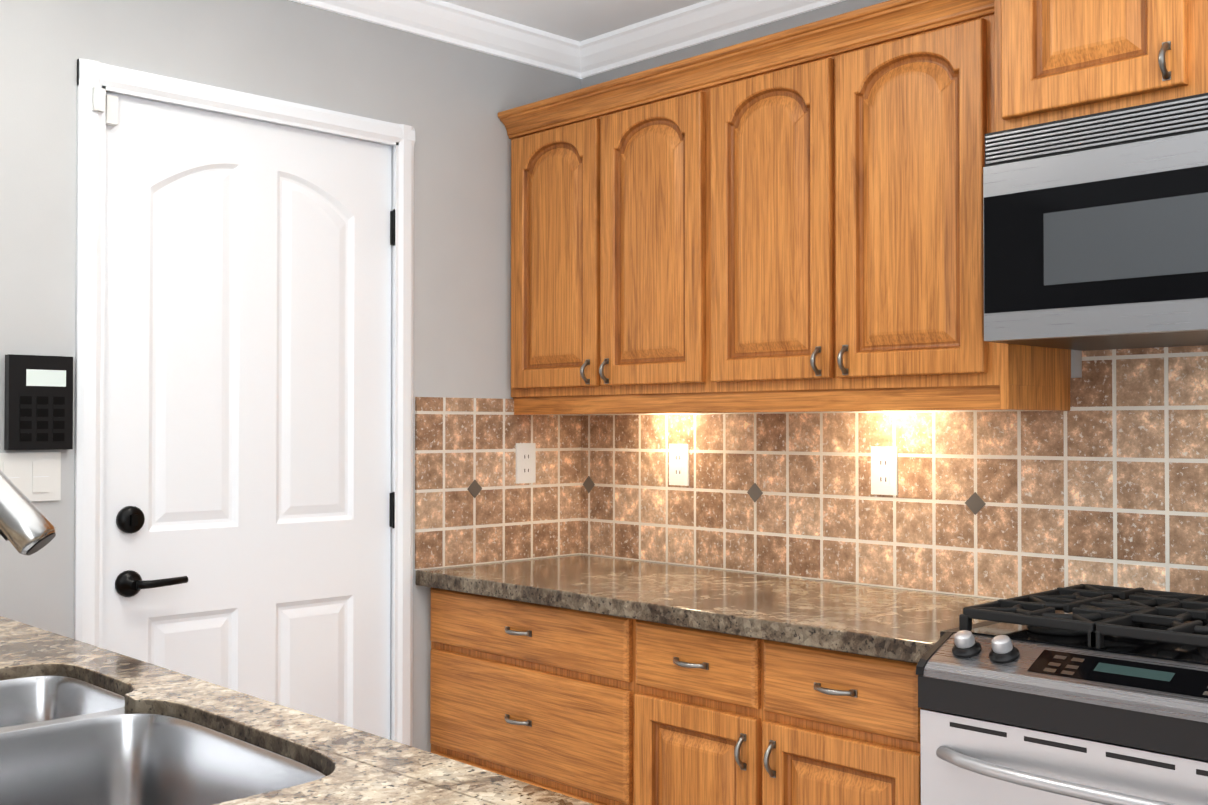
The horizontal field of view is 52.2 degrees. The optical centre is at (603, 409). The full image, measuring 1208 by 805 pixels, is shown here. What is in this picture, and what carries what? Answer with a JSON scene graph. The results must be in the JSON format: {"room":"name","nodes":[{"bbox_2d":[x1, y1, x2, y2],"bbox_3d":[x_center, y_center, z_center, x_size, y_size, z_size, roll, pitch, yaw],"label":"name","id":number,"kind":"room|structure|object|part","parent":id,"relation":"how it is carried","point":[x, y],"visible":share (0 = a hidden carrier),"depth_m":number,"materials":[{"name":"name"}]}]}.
{"room":"kitchen","nodes":[
{"label":"kitchen","id":0,"kind":"room"},
{"bbox_2d":[0,0,580,751],"bbox_3d":[-1.861,0.110,2.088,5.120,2.440,0.120,1,-1,-44],"label":"wall","id":1,"kind":"structure","parent":0,"point":[448,102],"depth_m":3.05,"materials":[{"name":"paint"}]},
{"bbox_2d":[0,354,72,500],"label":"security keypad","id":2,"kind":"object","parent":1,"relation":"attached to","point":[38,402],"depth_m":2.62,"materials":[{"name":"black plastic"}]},
{"bbox_2d":[74,58,415,745],"bbox_3d":[-0.869,0.291,3.031,0.888,2.106,0.128,1,-1,-44],"label":"door frame","id":3,"kind":"structure","parent":1,"relation":"attached to","point":[89,396],"depth_m":2.86,"materials":[{"name":"white"}]},
{"bbox_2d":[103,92,391,738],"bbox_3d":[-0.857,0.314,3.019,0.776,2.042,0.035,1,-1,-44],"label":"door leaf","id":4,"kind":"structure","parent":1,"relation":"in","point":[247,389],"depth_m":3.00,"materials":[{"name":"white"}]},
{"bbox_2d":[92,87,394,596],"bbox_3d":[-0.832,0.219,2.978,0.813,1.843,0.060,1,-1,-44],"label":"hardware piece","id":5,"kind":"object","parent":4,"relation":"attached to","point":[131,520],"depth_m":2.76,"materials":[{"name":"black metal"}]},
{"bbox_2d":[290,0,577,75],"bbox_3d":[-1.842,-1.072,1.984,4.800,0.078,0.080,1,-1,-44],"label":"crown molding","id":6,"kind":"structure","parent":1,"relation":"attached to","point":[439,20],"depth_m":3.40,"materials":[{"name":"white"}]},
{"bbox_2d":[516,443,535,483],"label":"outlet","id":7,"kind":"object","parent":1,"relation":"attached to","point":[525,452],"depth_m":3.57,"materials":[{"name":"white plastic"}]},
{"bbox_2d":[669,444,688,485],"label":"outlet","id":8,"kind":"object","parent":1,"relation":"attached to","point":[678,453],"depth_m":3.44,"materials":[{"name":"white plastic"}]},
{"bbox_2d":[871,446,897,494],"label":"outlet","id":9,"kind":"object","parent":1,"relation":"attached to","point":[884,460],"depth_m":2.96,"materials":[{"name":"white plastic"}]},
{"bbox_2d":[441,0,705,41],"bbox_3d":[0.091,-1.188,0.085,5.100,0.100,5.700,1,-1,-44],"label":"ceiling","id":10,"kind":"structure","parent":0,"point":[579,20],"depth_m":3.39,"materials":[{"name":"paint"}]},
{"bbox_2d":[581,0,1081,598],"bbox_3d":[1.925,0.106,1.781,0.120,2.440,5.600,1,-1,-44],"label":"wall","id":11,"kind":"structure","parent":0,"point":[839,8],"depth_m":3.30,"materials":[{"name":"paint"}]},
{"bbox_2d":[499,56,694,419],"bbox_3d":[0.087,-0.418,3.374,0.297,0.864,0.758,1,-1,-44],"label":"upper cabinet","id":12,"kind":"object","parent":11,"relation":"attached to","point":[603,174],"depth_m":3.25,"materials":[{"name":"brown wood"}]},
{"bbox_2d":[572,0,845,78],"bbox_3d":[1.853,-1.076,1.728,0.080,0.078,5.600,1,-1,-44],"label":"crown molding","id":13,"kind":"structure","parent":11,"relation":"attached to","point":[666,33],"depth_m":3.41,"materials":[{"name":"white"}]},
{"bbox_2d":[695,0,1082,419],"bbox_3d":[0.624,-0.426,2.823,0.297,0.864,0.780,1,-1,-44],"label":"upper cabinet","id":14,"kind":"object","parent":11,"relation":"attached to","point":[751,272],"depth_m":2.70,"materials":[{"name":"brown wood"}]},
{"bbox_2d":[979,0,1207,143],"bbox_3d":[1.140,-0.813,2.226,0.397,0.573,0.751,1,-1,-44],"label":"upper cabinet","id":15,"kind":"object","parent":11,"relation":"attached to","point":[1041,61],"depth_m":2.23,"materials":[{"name":"brown wood"}]},
{"bbox_2d":[983,93,1207,350],"bbox_3d":[1.108,-0.327,2.189,0.470,0.394,0.745,1,-1,-44],"label":"microwave","id":16,"kind":"object","parent":15,"relation":"attached to","point":[1095,230],"visible":1,"depth_m":2.17,"materials":[{"name":"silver metal"}]},
{"bbox_3d":[0.997,-0.598,2.067,0.030,0.066,0.128,1,-1,-44],"label":"cabinet mounted handle","id":17,"kind":"part","parent":15,"relation":"part of","materials":[{"name":"grey metal"}]},
{"bbox_3d":[0.091,1.352,0.049,5.100,0.100,5.700,1,-1,-44],"label":"floor","id":18,"kind":"structure","parent":0,"visible":0},
{"bbox_2d":[0,616,593,804],"bbox_3d":[-0.646,0.621,0.843,1.456,1.385,3.350,1,-1,-44],"label":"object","id":19,"kind":"object","parent":18,"relation":"on","point":[82,723],"visible":1,"depth_m":1.63,"materials":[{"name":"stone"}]},
{"bbox_2d":[0,470,55,554],"bbox_3d":[-0.841,0.201,1.490,0.246,0.390,0.318,1,-1,-44],"label":"faucet","id":20,"kind":"object","parent":19,"relation":"on","point":[27,527],"visible":1,"depth_m":1.45,"materials":[{"name":"silver metal"}]},
{"bbox_2d":[0,675,333,804],"bbox_3d":[-0.746,0.526,1.496,0.498,0.219,0.878,1,-1,-44],"label":"sink","id":21,"kind":"object","parent":19,"relation":"in","point":[65,739],"depth_m":1.65,"materials":[{"name":"silver metal"}]},
{"bbox_2d":[430,588,618,804],"bbox_3d":[-0.006,0.910,3.251,0.578,0.874,0.778,1,-1,-44],"label":"base cabinet","id":22,"kind":"object","parent":18,"relation":"on","point":[527,693],"depth_m":3.03,"materials":[{"name":"brown wood"}]},
{"bbox_2d":[619,620,922,804],"bbox_3d":[0.530,0.902,2.700,0.578,0.874,0.759,1,-1,-44],"label":"base cabinet","id":23,"kind":"object","parent":18,"relation":"on","point":[705,718],"depth_m":2.52,"materials":[{"name":"brown wood"}]},
{"bbox_2d":[415,552,1002,663],"bbox_3d":[0.257,0.447,2.964,0.610,0.040,1.566,1,-1,-44],"label":"countertop","id":24,"kind":"structure","parent":23,"relation":"on","point":[884,622],"depth_m":2.79,"materials":[{"name":"brown stone"}]},
{"bbox_2d":[916,584,1207,804],"bbox_3d":[1.025,0.841,2.080,0.717,0.978,0.798,1,-1,-44],"label":"range","id":25,"kind":"object","parent":18,"relation":"on","point":[1085,694],"visible":1,"depth_m":2.02,"materials":[{"name":"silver metal"}]},
{"bbox_3d":[0.794,0.585,1.859,0.073,0.021,0.680,1,-1,-44],"label":"handle","id":26,"kind":"part","parent":25,"relation":"part of","materials":[{"name":"silver metal"}]}
]}

